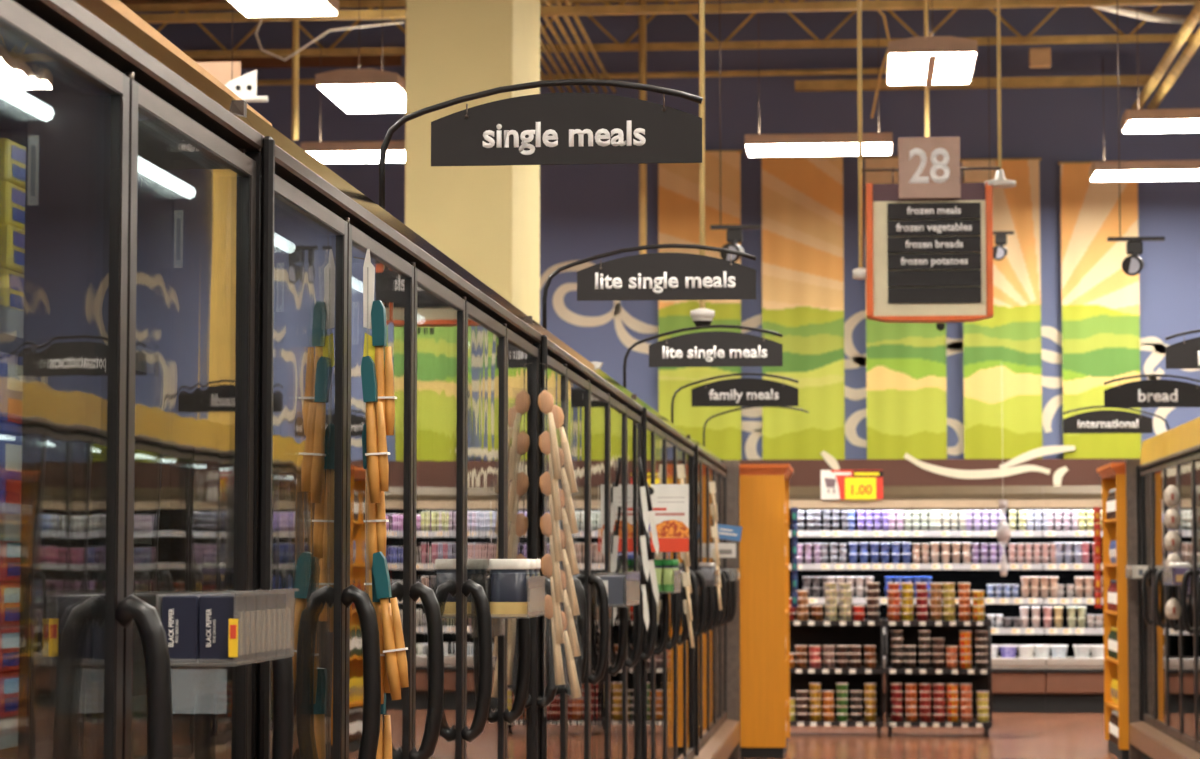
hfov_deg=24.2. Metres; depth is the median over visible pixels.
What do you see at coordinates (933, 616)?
tub
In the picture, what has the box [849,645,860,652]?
tub
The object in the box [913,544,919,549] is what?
yogurt cup
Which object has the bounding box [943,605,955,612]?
tub
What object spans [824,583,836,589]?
tub
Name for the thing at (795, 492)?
hood
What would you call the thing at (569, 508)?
wooden spoon
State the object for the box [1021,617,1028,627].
yogurt cup
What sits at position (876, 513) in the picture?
yogurt cup
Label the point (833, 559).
yogurt cup
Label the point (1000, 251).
track spotlight
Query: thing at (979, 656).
tub
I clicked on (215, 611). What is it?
box
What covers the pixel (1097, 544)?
packet
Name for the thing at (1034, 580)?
yogurt cup
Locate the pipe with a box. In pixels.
[257,68,886,85]
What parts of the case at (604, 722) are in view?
joint post, glass pane, door, handle, glass pane, door, rail, handle, glass pane, door, glass pane, door, handle, glass pane, door, clip strip, handle, handle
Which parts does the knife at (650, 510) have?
blade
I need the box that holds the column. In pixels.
[405,0,539,324]
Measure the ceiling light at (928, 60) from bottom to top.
1.110 m
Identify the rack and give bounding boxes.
[789,618,884,735]
[885,618,992,736]
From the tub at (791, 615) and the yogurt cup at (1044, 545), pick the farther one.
the yogurt cup at (1044, 545)
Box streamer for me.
[996,429,1010,575]
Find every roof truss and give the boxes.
[124,0,1194,58]
[137,0,1197,23]
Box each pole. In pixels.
[291,19,298,140]
[639,0,646,254]
[853,0,866,279]
[924,0,929,136]
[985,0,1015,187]
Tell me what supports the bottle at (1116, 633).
on the wooden shelf unit at (1113, 475)
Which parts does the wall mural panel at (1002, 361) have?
rod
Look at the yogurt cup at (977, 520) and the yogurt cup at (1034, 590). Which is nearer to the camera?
the yogurt cup at (1034, 590)
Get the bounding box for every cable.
[255,18,403,60]
[540,5,890,117]
[1093,6,1199,23]
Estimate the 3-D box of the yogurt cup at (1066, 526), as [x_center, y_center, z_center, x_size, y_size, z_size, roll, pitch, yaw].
[4.315,1.367,25.847,0.070,0.062,0.070,0,-4,5]
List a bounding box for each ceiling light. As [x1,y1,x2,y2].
[228,0,338,16]
[301,33,404,162]
[315,0,404,112]
[745,14,892,155]
[887,0,977,86]
[1089,76,1199,180]
[1121,6,1199,132]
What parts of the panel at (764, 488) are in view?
cornice, panel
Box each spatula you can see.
[361,356,389,502]
[362,424,388,569]
[364,560,374,605]
[371,300,396,434]
[372,552,408,699]
[372,567,392,703]
[376,693,391,758]
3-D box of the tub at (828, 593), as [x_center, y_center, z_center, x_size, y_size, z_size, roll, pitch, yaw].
[1.835,1.704,22.237,0.099,0.059,0.101,0,-4,5]
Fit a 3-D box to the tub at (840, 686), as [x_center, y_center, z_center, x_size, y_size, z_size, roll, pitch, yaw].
[1.920,2.437,22.181,0.099,0.059,0.101,0,-4,5]
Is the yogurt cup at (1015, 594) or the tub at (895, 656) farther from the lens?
the yogurt cup at (1015, 594)
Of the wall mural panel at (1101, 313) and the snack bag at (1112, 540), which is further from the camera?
the wall mural panel at (1101, 313)
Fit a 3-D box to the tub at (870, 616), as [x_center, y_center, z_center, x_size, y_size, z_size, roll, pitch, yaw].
[2.166,1.881,22.195,0.099,0.059,0.101,0,-4,5]
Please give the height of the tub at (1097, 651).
0.124 m
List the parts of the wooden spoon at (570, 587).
stem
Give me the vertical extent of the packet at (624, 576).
0.105 m
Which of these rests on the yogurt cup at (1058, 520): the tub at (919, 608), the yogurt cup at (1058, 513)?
the yogurt cup at (1058, 513)
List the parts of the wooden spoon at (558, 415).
stem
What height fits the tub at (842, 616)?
0.059 m
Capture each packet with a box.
[598,576,624,605]
[624,576,625,605]
[791,507,796,522]
[791,524,797,539]
[791,541,797,556]
[792,558,797,573]
[792,575,797,590]
[792,591,797,607]
[1094,507,1100,522]
[1094,524,1100,539]
[1094,541,1100,556]
[1094,558,1100,573]
[1094,575,1100,590]
[1095,592,1101,607]
[1133,566,1147,577]
[1173,568,1189,584]
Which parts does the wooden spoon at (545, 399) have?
stem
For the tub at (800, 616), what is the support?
on the rack at (801, 632)
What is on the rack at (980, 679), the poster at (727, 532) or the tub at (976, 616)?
the tub at (976, 616)
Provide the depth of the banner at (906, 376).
27.26 m
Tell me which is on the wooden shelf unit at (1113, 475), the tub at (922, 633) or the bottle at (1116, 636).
the bottle at (1116, 636)
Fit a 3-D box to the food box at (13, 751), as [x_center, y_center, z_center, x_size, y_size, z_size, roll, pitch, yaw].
[-0.819,0.576,4.163,0.191,0.046,0.211,0,-4,6]
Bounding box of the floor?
[740,712,1118,758]
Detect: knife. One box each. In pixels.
[638,457,648,531]
[638,506,648,580]
[638,555,648,630]
[645,482,658,556]
[645,531,658,605]
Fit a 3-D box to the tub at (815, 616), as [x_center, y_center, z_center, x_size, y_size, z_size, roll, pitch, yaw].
[1.727,1.883,22.235,0.099,0.059,0.101,0,-4,5]
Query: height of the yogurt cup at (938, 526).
0.062 m
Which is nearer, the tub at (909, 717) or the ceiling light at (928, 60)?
the ceiling light at (928, 60)
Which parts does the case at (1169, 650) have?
joint post, door, handle, glass pane, door, handle, glass pane, sill, rail, door, glass pane, handle, door, glass pane, handle, door, glass pane, handle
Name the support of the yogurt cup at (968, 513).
on the yogurt cup at (968, 519)
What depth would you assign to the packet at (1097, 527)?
20.63 m
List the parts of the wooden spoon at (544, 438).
stem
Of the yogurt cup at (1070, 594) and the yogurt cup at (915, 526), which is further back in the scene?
the yogurt cup at (915, 526)
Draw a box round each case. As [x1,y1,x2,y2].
[0,0,293,758]
[227,93,560,758]
[523,313,656,758]
[630,392,706,758]
[686,433,739,758]
[789,486,1045,712]
[1038,486,1104,712]
[1129,417,1199,758]
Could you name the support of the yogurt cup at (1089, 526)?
on the case at (1072, 684)
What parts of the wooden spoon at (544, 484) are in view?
stem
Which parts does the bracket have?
bracket plate, rod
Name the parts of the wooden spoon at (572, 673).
stem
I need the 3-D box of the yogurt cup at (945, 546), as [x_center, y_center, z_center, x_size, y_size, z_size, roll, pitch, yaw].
[3.202,1.560,25.907,0.083,0.098,0.083,0,-4,5]
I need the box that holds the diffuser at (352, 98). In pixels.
[318,84,404,112]
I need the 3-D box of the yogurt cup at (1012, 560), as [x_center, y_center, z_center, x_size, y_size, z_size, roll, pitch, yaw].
[3.809,1.673,25.841,0.070,0.062,0.070,0,-4,5]
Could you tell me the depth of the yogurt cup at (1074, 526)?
25.82 m
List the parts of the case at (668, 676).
joint post, glass pane, door, glass pane, door, handle, rail, glass pane, door, handle, glass pane, door, handle, glass pane, door, handle, handle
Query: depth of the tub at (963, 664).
22.06 m
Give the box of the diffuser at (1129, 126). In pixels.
[1123,120,1199,132]
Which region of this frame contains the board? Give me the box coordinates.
[102,0,271,125]
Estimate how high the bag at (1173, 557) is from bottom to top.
0.125 m
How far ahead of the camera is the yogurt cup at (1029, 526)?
25.85 m
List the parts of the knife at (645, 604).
blade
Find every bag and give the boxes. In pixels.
[1109,540,1112,563]
[1110,540,1113,563]
[1111,679,1113,701]
[1112,540,1114,563]
[1112,679,1115,702]
[1113,540,1115,563]
[1114,680,1117,703]
[1115,681,1117,704]
[1164,485,1179,505]
[1164,508,1179,528]
[1164,531,1179,551]
[1165,553,1181,568]
[1165,599,1180,619]
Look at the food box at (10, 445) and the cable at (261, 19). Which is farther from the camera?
the cable at (261, 19)
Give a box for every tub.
[489,559,529,616]
[529,559,535,575]
[534,559,540,575]
[698,563,713,585]
[789,605,794,612]
[789,613,794,619]
[790,660,794,667]
[790,698,795,705]
[790,705,795,712]
[790,713,795,720]
[795,645,806,652]
[795,653,806,659]
[795,660,806,667]
[796,605,807,612]
[796,613,807,619]
[796,690,808,697]
[796,698,808,705]
[796,705,808,712]
[796,713,808,720]
[798,590,807,597]
[798,598,807,604]
[809,645,820,652]
[809,653,820,659]
[809,660,821,667]
[809,683,821,690]
[809,691,821,697]
[809,698,821,705]
[809,706,821,712]
[809,713,821,720]
[810,605,822,612]
[811,613,822,619]
[822,690,833,697]
[822,698,834,705]
[822,706,834,712]
[822,713,834,720]
[823,645,834,652]
[823,653,834,659]
[823,660,835,667]
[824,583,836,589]
[824,590,836,597]
[825,598,836,604]
[825,605,836,612]
[825,613,836,619]
[836,645,847,652]
[836,653,848,659]
[836,660,847,667]
[836,683,847,690]
[836,690,848,697]
[836,698,847,705]
[836,706,847,712]
[836,713,848,720]
[838,583,850,589]
[838,598,850,604]
[838,605,850,612]
[839,590,850,597]
[839,613,850,619]
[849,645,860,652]
[849,653,860,660]
[849,660,860,667]
[850,690,862,697]
[850,698,862,705]
[850,706,862,713]
[850,713,862,720]
[853,605,864,612]
[853,613,864,619]
[863,645,875,652]
[864,653,876,660]
[864,660,876,667]
[864,683,875,690]
[864,691,875,697]
[864,698,875,705]
[864,706,876,713]
[864,713,876,720]
[866,583,878,589]
[866,590,878,597]
[866,598,878,604]
[867,605,878,612]
[867,613,878,619]
[887,583,899,589]
[887,590,892,597]
[887,598,893,604]
[887,605,893,612]
[887,613,893,619]
[890,630,902,637]
[890,683,902,690]
[890,698,902,705]
[891,638,902,645]
[891,645,902,652]
[891,653,902,660]
[891,660,903,667]
[891,691,902,698]
[891,706,902,713]
[891,713,902,720]
[893,590,899,597]
[894,598,900,604]
[894,605,900,612]
[894,613,900,619]
[901,583,912,589]
[901,590,912,597]
[901,598,913,604]
[901,605,912,612]
[901,613,913,619]
[904,660,915,667]
[905,683,916,690]
[905,691,916,698]
[905,698,916,705]
[905,706,916,713]
[905,714,917,720]
[915,583,927,589]
[915,605,927,612]
[916,590,927,597]
[916,598,927,604]
[916,613,927,619]
[918,630,930,637]
[918,661,930,667]
[919,638,930,645]
[919,645,930,652]
[919,653,930,660]
[919,683,931,690]
[919,691,931,698]
[919,698,931,705]
[919,706,931,713]
[919,714,931,720]
[929,583,941,589]
[929,590,941,597]
[929,598,941,604]
[929,605,941,612]
[930,613,941,619]
[932,638,944,645]
[932,646,944,652]
[932,653,944,660]
[932,661,943,667]
[933,683,944,690]
[933,691,944,698]
[933,698,945,705]
[933,706,945,713]
[933,714,945,721]
[942,583,954,589]
[942,590,954,597]
[942,598,954,604]
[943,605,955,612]
[943,613,955,619]
[945,645,957,652]
[945,653,957,660]
[945,661,957,667]
[946,683,958,690]
[946,691,958,698]
[946,699,958,705]
[946,706,958,713]
[946,714,958,721]
[958,583,969,589]
[958,590,969,597]
[958,598,970,604]
[958,605,970,612]
[958,613,970,620]
[959,630,971,637]
[959,638,971,645]
[959,646,971,652]
[959,653,971,660]
[959,661,971,667]
[959,683,971,690]
[960,691,971,698]
[960,699,971,705]
[960,706,971,713]
[960,714,972,721]
[972,590,984,597]
[972,598,984,604]
[972,605,984,612]
[972,613,984,620]
[975,630,987,637]
[975,638,987,645]
[975,646,987,652]
[975,653,987,660]
[975,661,987,668]
[976,691,988,698]
[976,699,988,706]
[977,706,988,713]
[977,714,989,721]
[991,644,998,657]
[999,645,1016,657]
[1017,645,1033,657]
[1034,645,1050,658]
[1051,645,1067,657]
[1073,645,1090,657]
[1091,645,1103,657]
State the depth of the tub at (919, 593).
22.13 m
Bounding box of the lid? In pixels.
[1168,562,1189,566]
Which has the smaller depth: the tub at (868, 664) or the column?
the column
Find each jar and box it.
[654,560,661,592]
[662,560,662,591]
[663,560,673,592]
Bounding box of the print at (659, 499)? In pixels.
[657,497,684,502]
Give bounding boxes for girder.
[1131,0,1199,108]
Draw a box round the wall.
[134,0,1199,459]
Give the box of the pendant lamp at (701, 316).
[690,0,714,325]
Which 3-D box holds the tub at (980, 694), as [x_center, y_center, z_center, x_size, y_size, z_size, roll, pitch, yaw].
[3.021,2.490,22.076,0.099,0.059,0.101,0,-4,5]
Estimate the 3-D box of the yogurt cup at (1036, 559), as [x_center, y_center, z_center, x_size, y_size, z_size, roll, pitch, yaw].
[4.035,1.671,25.820,0.070,0.062,0.070,0,-4,5]
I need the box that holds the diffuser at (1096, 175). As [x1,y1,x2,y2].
[1091,170,1199,180]
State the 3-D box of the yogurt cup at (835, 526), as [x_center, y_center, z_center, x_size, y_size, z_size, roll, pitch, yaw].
[2.196,1.380,26.045,0.070,0.062,0.070,0,-4,5]
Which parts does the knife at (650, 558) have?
blade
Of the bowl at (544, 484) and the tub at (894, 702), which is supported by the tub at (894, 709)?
the tub at (894, 702)
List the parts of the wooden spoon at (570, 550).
stem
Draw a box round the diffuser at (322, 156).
[307,151,404,162]
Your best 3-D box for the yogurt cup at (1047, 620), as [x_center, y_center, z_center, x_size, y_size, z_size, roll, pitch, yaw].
[4.116,2.237,25.714,0.083,0.098,0.083,0,-4,5]
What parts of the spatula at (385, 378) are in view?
wooden handle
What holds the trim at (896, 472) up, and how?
attached to the wall
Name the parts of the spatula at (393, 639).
wooden handle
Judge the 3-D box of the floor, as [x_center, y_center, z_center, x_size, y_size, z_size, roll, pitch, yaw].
[1.288,2.148,11.062,18.500,0.100,32.500,0,-4,5]
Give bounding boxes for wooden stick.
[677,464,684,483]
[681,552,691,592]
[682,572,692,620]
[683,600,694,647]
[685,552,690,565]
[709,481,717,520]
[710,504,719,542]
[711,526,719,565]
[712,549,721,587]
[716,573,721,609]
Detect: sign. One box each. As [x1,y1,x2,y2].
[0,305,153,372]
[379,79,702,212]
[542,244,756,329]
[623,325,782,387]
[671,373,797,424]
[703,406,808,446]
[862,137,999,330]
[1063,406,1169,433]
[1104,374,1199,407]
[1165,329,1199,368]
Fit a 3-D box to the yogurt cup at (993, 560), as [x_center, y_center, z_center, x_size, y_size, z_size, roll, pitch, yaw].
[3.638,1.674,25.857,0.070,0.062,0.070,0,-4,5]
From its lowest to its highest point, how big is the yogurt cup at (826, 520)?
0.062 m
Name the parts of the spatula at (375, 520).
wooden handle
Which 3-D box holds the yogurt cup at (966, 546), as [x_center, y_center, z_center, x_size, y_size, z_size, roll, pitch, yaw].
[3.393,1.559,25.895,0.083,0.098,0.083,0,-4,5]
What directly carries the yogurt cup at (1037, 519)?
on the yogurt cup at (1037, 526)
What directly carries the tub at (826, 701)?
on the tub at (826, 709)
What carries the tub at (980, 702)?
on the tub at (981, 710)
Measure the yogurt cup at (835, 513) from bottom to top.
0.062 m
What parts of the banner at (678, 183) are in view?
rod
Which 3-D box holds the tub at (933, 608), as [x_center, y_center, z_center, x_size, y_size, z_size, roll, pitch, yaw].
[2.659,1.818,22.153,0.099,0.059,0.101,0,-4,5]
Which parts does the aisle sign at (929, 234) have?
cream panel, orange frame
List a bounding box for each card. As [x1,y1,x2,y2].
[196,61,240,84]
[821,470,882,498]
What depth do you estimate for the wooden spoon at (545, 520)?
8.05 m
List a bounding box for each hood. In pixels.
[789,486,1042,499]
[1042,486,1101,498]
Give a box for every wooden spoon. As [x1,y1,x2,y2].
[538,388,562,478]
[538,428,563,519]
[539,472,563,562]
[540,513,563,602]
[541,554,565,643]
[544,595,565,684]
[549,405,577,492]
[558,447,578,533]
[559,488,578,574]
[559,528,579,618]
[560,569,580,659]
[561,611,580,697]
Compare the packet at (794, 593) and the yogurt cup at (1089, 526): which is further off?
the yogurt cup at (1089, 526)
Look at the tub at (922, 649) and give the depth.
22.10 m
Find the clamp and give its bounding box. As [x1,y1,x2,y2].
[591,361,602,368]
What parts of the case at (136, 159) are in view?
door, rail, handle, door, handle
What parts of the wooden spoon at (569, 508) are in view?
stem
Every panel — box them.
[723,460,739,758]
[739,464,792,757]
[1126,459,1142,758]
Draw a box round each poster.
[649,484,688,551]
[709,543,735,557]
[717,524,741,540]
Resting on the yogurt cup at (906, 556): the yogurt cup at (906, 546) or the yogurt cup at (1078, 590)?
the yogurt cup at (906, 546)
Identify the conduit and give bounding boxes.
[540,4,589,92]
[540,22,581,92]
[540,38,572,91]
[540,53,563,92]
[540,68,554,92]
[543,0,598,92]
[554,0,607,92]
[564,0,615,92]
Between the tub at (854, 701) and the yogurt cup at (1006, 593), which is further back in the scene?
the yogurt cup at (1006, 593)
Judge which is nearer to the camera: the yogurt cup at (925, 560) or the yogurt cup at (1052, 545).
the yogurt cup at (1052, 545)
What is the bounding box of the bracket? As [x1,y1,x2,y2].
[225,0,267,101]
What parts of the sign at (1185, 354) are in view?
curved arm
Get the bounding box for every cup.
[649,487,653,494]
[796,557,802,563]
[797,511,803,517]
[797,518,803,523]
[797,524,803,530]
[798,550,802,556]
[802,577,810,586]
[802,587,810,597]
[805,544,811,549]
[805,550,811,556]
[805,557,811,563]
[806,511,813,517]
[807,518,813,523]
[807,524,813,530]
[812,577,820,586]
[812,587,820,597]
[814,511,820,517]
[814,518,820,523]
[814,524,820,530]
[814,544,820,549]
[814,550,820,556]
[814,557,820,563]
[821,544,827,549]
[821,550,827,556]
[821,557,827,563]
[821,577,827,586]
[823,511,829,517]
[823,518,829,523]
[823,524,829,530]
[828,577,834,582]
[830,544,836,549]
[830,550,837,556]
[830,557,837,563]
[832,511,839,517]
[832,518,838,523]
[832,524,839,530]
[836,577,844,586]
[839,550,846,556]
[839,557,846,563]
[840,544,846,549]
[841,511,848,517]
[841,518,847,523]
[841,524,848,530]
[846,577,854,586]
[848,511,854,517]
[848,518,854,523]
[848,524,854,530]
[849,543,857,552]
[849,553,857,563]
[850,587,854,597]
[855,577,863,586]
[855,587,863,597]
[857,511,864,517]
[857,518,863,523]
[857,524,864,530]
[859,543,867,552]
[859,553,867,563]
[865,511,872,517]
[865,524,872,530]
[865,577,873,586]
[866,518,872,523]
[870,543,878,552]
[870,553,878,563]
[874,511,880,516]
[874,517,880,523]
[874,524,880,530]
[881,543,889,552]
[881,553,889,563]
[882,511,888,516]
[882,517,888,523]
[882,524,888,530]
[884,577,892,586]
[888,517,894,523]
[889,511,894,516]
[889,524,895,530]
[891,543,899,552]
[891,553,899,563]
[894,577,902,586]
[896,511,903,516]
[896,524,903,530]
[897,517,903,523]
[902,543,910,552]
[902,553,910,563]
[904,511,910,516]
[904,517,911,523]
[904,524,911,530]
[904,577,912,582]
[912,511,919,516]
[912,517,919,523]
[912,524,919,530]
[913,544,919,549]
[913,550,919,556]
[913,557,919,563]
[913,577,921,586]
[920,524,927,530]
[921,511,927,516]
[921,517,927,523]
[922,544,928,549]
[922,550,928,556]
[922,557,928,563]
[923,577,931,586]
[929,511,934,516]
[929,517,934,523]
[929,524,935,529]
[931,543,939,552]
[931,553,939,563]
[935,511,940,516]
[935,517,941,523]
[935,524,941,529]
[941,543,949,552]
[941,553,949,563]
[942,511,949,516]
[942,517,949,523]
[942,524,949,529]
[950,524,957,529]
[951,511,957,516]
[951,517,957,523]
[951,543,960,552]
[952,553,960,563]
[959,511,965,516]
[959,517,965,523]
[959,524,965,529]
[962,543,970,552]
[962,553,970,563]
[966,511,971,516]
[966,517,972,523]
[966,524,972,529]
[972,544,978,549]
[972,550,978,556]
[972,557,978,563]
[973,517,980,523]
[973,524,980,529]
[974,511,980,516]
[981,544,987,549]
[981,550,987,556]
[981,557,987,563]
[982,511,988,516]
[982,517,988,523]
[982,524,989,529]
[987,584,993,590]
[987,591,993,597]
[987,614,993,620]
[990,511,996,516]
[990,517,997,523]
[990,524,997,529]
[990,543,996,549]
[990,550,996,556]
[990,557,996,563]
[995,584,1001,590]
[995,591,1002,597]
[995,614,1002,620]
[995,621,1002,627]
[1003,584,1010,590]
[1003,591,1010,597]
[1003,617,1011,627]
[1008,543,1015,549]
[1008,550,1015,556]
[1008,557,1015,563]
[1009,510,1015,516]
[1009,517,1015,523]
[1009,524,1016,529]
[1011,591,1018,597]
[1012,585,1018,590]
[1013,617,1020,627]
[1016,550,1023,556]
[1017,543,1023,549]
[1017,557,1023,563]
[1018,517,1025,523]
[1019,510,1025,516]
[1019,524,1025,529]
[1020,577,1029,586]
[1020,607,1028,616]
[1021,587,1029,597]
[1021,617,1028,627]
[1025,543,1031,549]
[1025,550,1032,556]
[1025,557,1032,563]
[1026,510,1032,516]
[1026,517,1033,523]
[1026,524,1033,529]
[1030,577,1038,586]
[1030,587,1038,597]
[1031,607,1039,616]
[1031,617,1040,627]
[1033,543,1040,549]
[1033,550,1040,556]
[1033,557,1040,563]
[1034,510,1041,516]
[1034,517,1041,523]
[1034,524,1041,529]
[1040,577,1048,586]
[1040,587,1048,597]
[1041,543,1048,549]
[1041,550,1048,556]
[1041,557,1048,563]
[1042,517,1047,523]
[1042,524,1047,529]
[1043,510,1048,516]
[1043,607,1051,616]
[1043,617,1051,627]
[1047,524,1053,529]
[1048,517,1053,523]
[1049,577,1058,586]
[1050,543,1055,549]
[1050,550,1055,556]
[1050,557,1055,563]
[1050,587,1057,597]
[1054,517,1061,523]
[1054,524,1061,529]
[1054,607,1062,616]
[1054,617,1062,627]
[1055,510,1061,516]
[1055,542,1062,552]
[1055,553,1063,563]
[1057,585,1063,590]
[1057,591,1063,597]
[1063,510,1070,516]
[1063,517,1070,523]
[1063,524,1070,529]
[1064,542,1072,552]
[1064,553,1072,563]
[1066,585,1073,590]
[1066,591,1073,597]
[1067,607,1075,617]
[1067,617,1075,627]
[1071,510,1078,516]
[1071,517,1078,523]
[1071,524,1078,529]
[1074,542,1081,552]
[1074,553,1081,563]
[1075,577,1083,586]
[1075,587,1083,597]
[1077,607,1085,617]
[1077,618,1085,627]
[1078,517,1085,523]
[1078,524,1085,529]
[1079,510,1085,516]
[1082,542,1089,552]
[1082,553,1089,563]
[1084,577,1093,586]
[1084,587,1093,597]
[1086,510,1093,516]
[1086,517,1093,523]
[1086,524,1093,529]
[1087,615,1094,620]
[1087,621,1094,627]
[1096,615,1102,620]
[1096,621,1102,627]
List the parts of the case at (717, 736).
joint post, glass pane, door, glass pane, door, rail, handle, glass pane, door, handle, sill, glass pane, door, handle, glass pane, door, handle, handle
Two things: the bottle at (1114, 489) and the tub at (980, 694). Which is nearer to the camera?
the bottle at (1114, 489)
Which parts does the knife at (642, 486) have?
blade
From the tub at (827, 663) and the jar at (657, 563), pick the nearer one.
the jar at (657, 563)
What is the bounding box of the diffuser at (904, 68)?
[889,53,974,84]
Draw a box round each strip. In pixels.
[675,447,678,559]
[1175,470,1180,599]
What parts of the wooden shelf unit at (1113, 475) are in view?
shelf, panel, shelf, shelf, cornice, shelf, shelf, panel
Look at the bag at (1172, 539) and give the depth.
16.65 m
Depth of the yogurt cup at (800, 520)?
26.05 m
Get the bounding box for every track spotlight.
[710,0,761,261]
[988,34,1013,259]
[1107,0,1164,275]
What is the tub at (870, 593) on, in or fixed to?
on the tub at (870, 601)
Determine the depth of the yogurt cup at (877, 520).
25.99 m
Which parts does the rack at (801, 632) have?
frame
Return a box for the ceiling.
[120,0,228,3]
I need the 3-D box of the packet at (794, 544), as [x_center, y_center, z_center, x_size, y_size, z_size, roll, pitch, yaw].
[1.448,1.262,20.827,0.037,0.120,0.033,-3,-5,39]
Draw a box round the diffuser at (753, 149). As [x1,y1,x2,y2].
[747,143,890,155]
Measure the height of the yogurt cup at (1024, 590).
0.098 m
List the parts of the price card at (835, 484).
yellow panel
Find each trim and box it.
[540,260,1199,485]
[739,458,1140,485]
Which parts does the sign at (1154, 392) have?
curved arm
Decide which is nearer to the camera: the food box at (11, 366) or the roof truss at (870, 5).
the food box at (11, 366)
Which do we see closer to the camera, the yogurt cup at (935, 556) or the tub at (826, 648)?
the tub at (826, 648)
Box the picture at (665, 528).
[650,520,688,537]
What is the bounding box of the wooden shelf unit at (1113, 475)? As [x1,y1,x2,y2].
[1097,463,1128,758]
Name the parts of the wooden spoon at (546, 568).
stem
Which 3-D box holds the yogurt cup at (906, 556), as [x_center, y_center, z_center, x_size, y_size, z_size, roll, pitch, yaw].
[2.843,1.661,25.938,0.083,0.098,0.083,0,-4,5]
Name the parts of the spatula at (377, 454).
wooden handle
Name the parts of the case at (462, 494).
joint post, door, handle, clip strip, door, rail, handle, door, glass pane, handle, glass pane, door, handle, glass pane, door, clip strip, handle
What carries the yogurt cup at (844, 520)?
on the yogurt cup at (844, 526)
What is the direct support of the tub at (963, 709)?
on the tub
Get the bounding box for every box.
[0,138,25,188]
[0,181,24,230]
[0,224,24,274]
[0,268,23,311]
[0,352,22,435]
[0,433,21,513]
[0,541,20,581]
[0,582,19,627]
[0,626,19,672]
[0,671,18,718]
[0,746,17,756]
[0,757,17,758]
[132,659,132,693]
[162,595,206,662]
[192,594,227,594]
[199,595,244,662]
[212,593,243,593]
[228,594,265,659]
[243,595,255,661]
[253,593,285,655]
[265,594,275,657]
[270,720,270,749]
[273,328,273,359]
[274,266,274,297]
[1029,48,1050,67]
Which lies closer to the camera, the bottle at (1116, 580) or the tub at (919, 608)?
the bottle at (1116, 580)
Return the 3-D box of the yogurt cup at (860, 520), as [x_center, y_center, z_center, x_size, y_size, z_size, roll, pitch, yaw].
[2.428,1.316,26.024,0.070,0.062,0.070,0,-4,5]
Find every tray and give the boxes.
[169,588,295,713]
[485,576,546,636]
[596,571,640,621]
[662,569,681,592]
[698,570,718,594]
[722,568,739,579]
[1124,565,1148,585]
[1162,567,1190,593]
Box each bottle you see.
[1106,490,1110,519]
[1108,489,1111,518]
[1108,580,1111,609]
[1108,627,1111,656]
[1109,489,1113,518]
[1109,580,1112,610]
[1109,627,1113,656]
[1109,710,1115,739]
[1110,580,1114,610]
[1110,711,1114,740]
[1111,489,1114,518]
[1111,627,1116,657]
[1112,488,1115,518]
[1112,580,1115,610]
[1112,628,1116,658]
[1112,711,1117,741]
[1113,580,1116,610]
[1113,712,1117,742]
[1114,633,1116,658]
[1115,636,1116,659]
[1115,718,1117,743]
[1116,721,1117,744]
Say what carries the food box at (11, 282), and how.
on the case at (136, 159)
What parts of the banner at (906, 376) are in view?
rod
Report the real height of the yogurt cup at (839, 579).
0.098 m
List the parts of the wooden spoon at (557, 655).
stem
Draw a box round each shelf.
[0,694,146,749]
[273,386,273,430]
[789,564,1042,569]
[789,597,1042,603]
[789,619,883,625]
[790,666,883,672]
[790,718,884,726]
[802,530,1041,536]
[883,626,1043,633]
[885,620,991,625]
[885,667,991,673]
[885,719,992,726]
[1039,597,1102,603]
[1041,627,1103,634]
[1042,530,1102,536]
[1043,564,1093,569]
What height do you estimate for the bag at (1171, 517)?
0.125 m
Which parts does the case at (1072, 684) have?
panel, panel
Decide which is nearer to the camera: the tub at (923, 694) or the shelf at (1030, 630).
the tub at (923, 694)
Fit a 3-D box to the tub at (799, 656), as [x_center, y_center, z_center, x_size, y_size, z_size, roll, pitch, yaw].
[1.599,2.201,22.227,0.099,0.059,0.101,0,-4,5]
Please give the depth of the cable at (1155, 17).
22.83 m
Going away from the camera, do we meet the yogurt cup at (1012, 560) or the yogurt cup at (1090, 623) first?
the yogurt cup at (1090, 623)
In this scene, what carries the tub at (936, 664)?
on the rack at (980, 679)
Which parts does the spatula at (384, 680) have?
wooden handle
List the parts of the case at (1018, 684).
panel, panel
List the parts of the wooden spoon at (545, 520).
stem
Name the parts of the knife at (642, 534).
blade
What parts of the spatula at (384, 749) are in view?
wooden handle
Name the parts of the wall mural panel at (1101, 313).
rod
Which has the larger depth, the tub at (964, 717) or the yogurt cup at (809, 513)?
the yogurt cup at (809, 513)
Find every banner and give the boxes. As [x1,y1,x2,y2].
[658,150,742,459]
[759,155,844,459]
[863,156,946,458]
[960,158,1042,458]
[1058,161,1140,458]
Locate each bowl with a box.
[538,390,553,413]
[538,431,550,454]
[539,472,550,495]
[540,513,551,536]
[541,554,552,577]
[544,595,552,618]
[549,405,563,428]
[558,447,563,466]
[559,488,564,508]
[559,528,565,548]
[560,569,565,589]
[561,611,566,630]
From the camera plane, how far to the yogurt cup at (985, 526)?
25.89 m
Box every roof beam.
[192,55,401,68]
[795,75,1150,91]
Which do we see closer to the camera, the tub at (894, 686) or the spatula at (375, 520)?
the spatula at (375, 520)
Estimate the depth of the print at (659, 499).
12.21 m
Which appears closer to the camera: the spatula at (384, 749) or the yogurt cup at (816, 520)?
the spatula at (384, 749)
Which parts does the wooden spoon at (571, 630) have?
stem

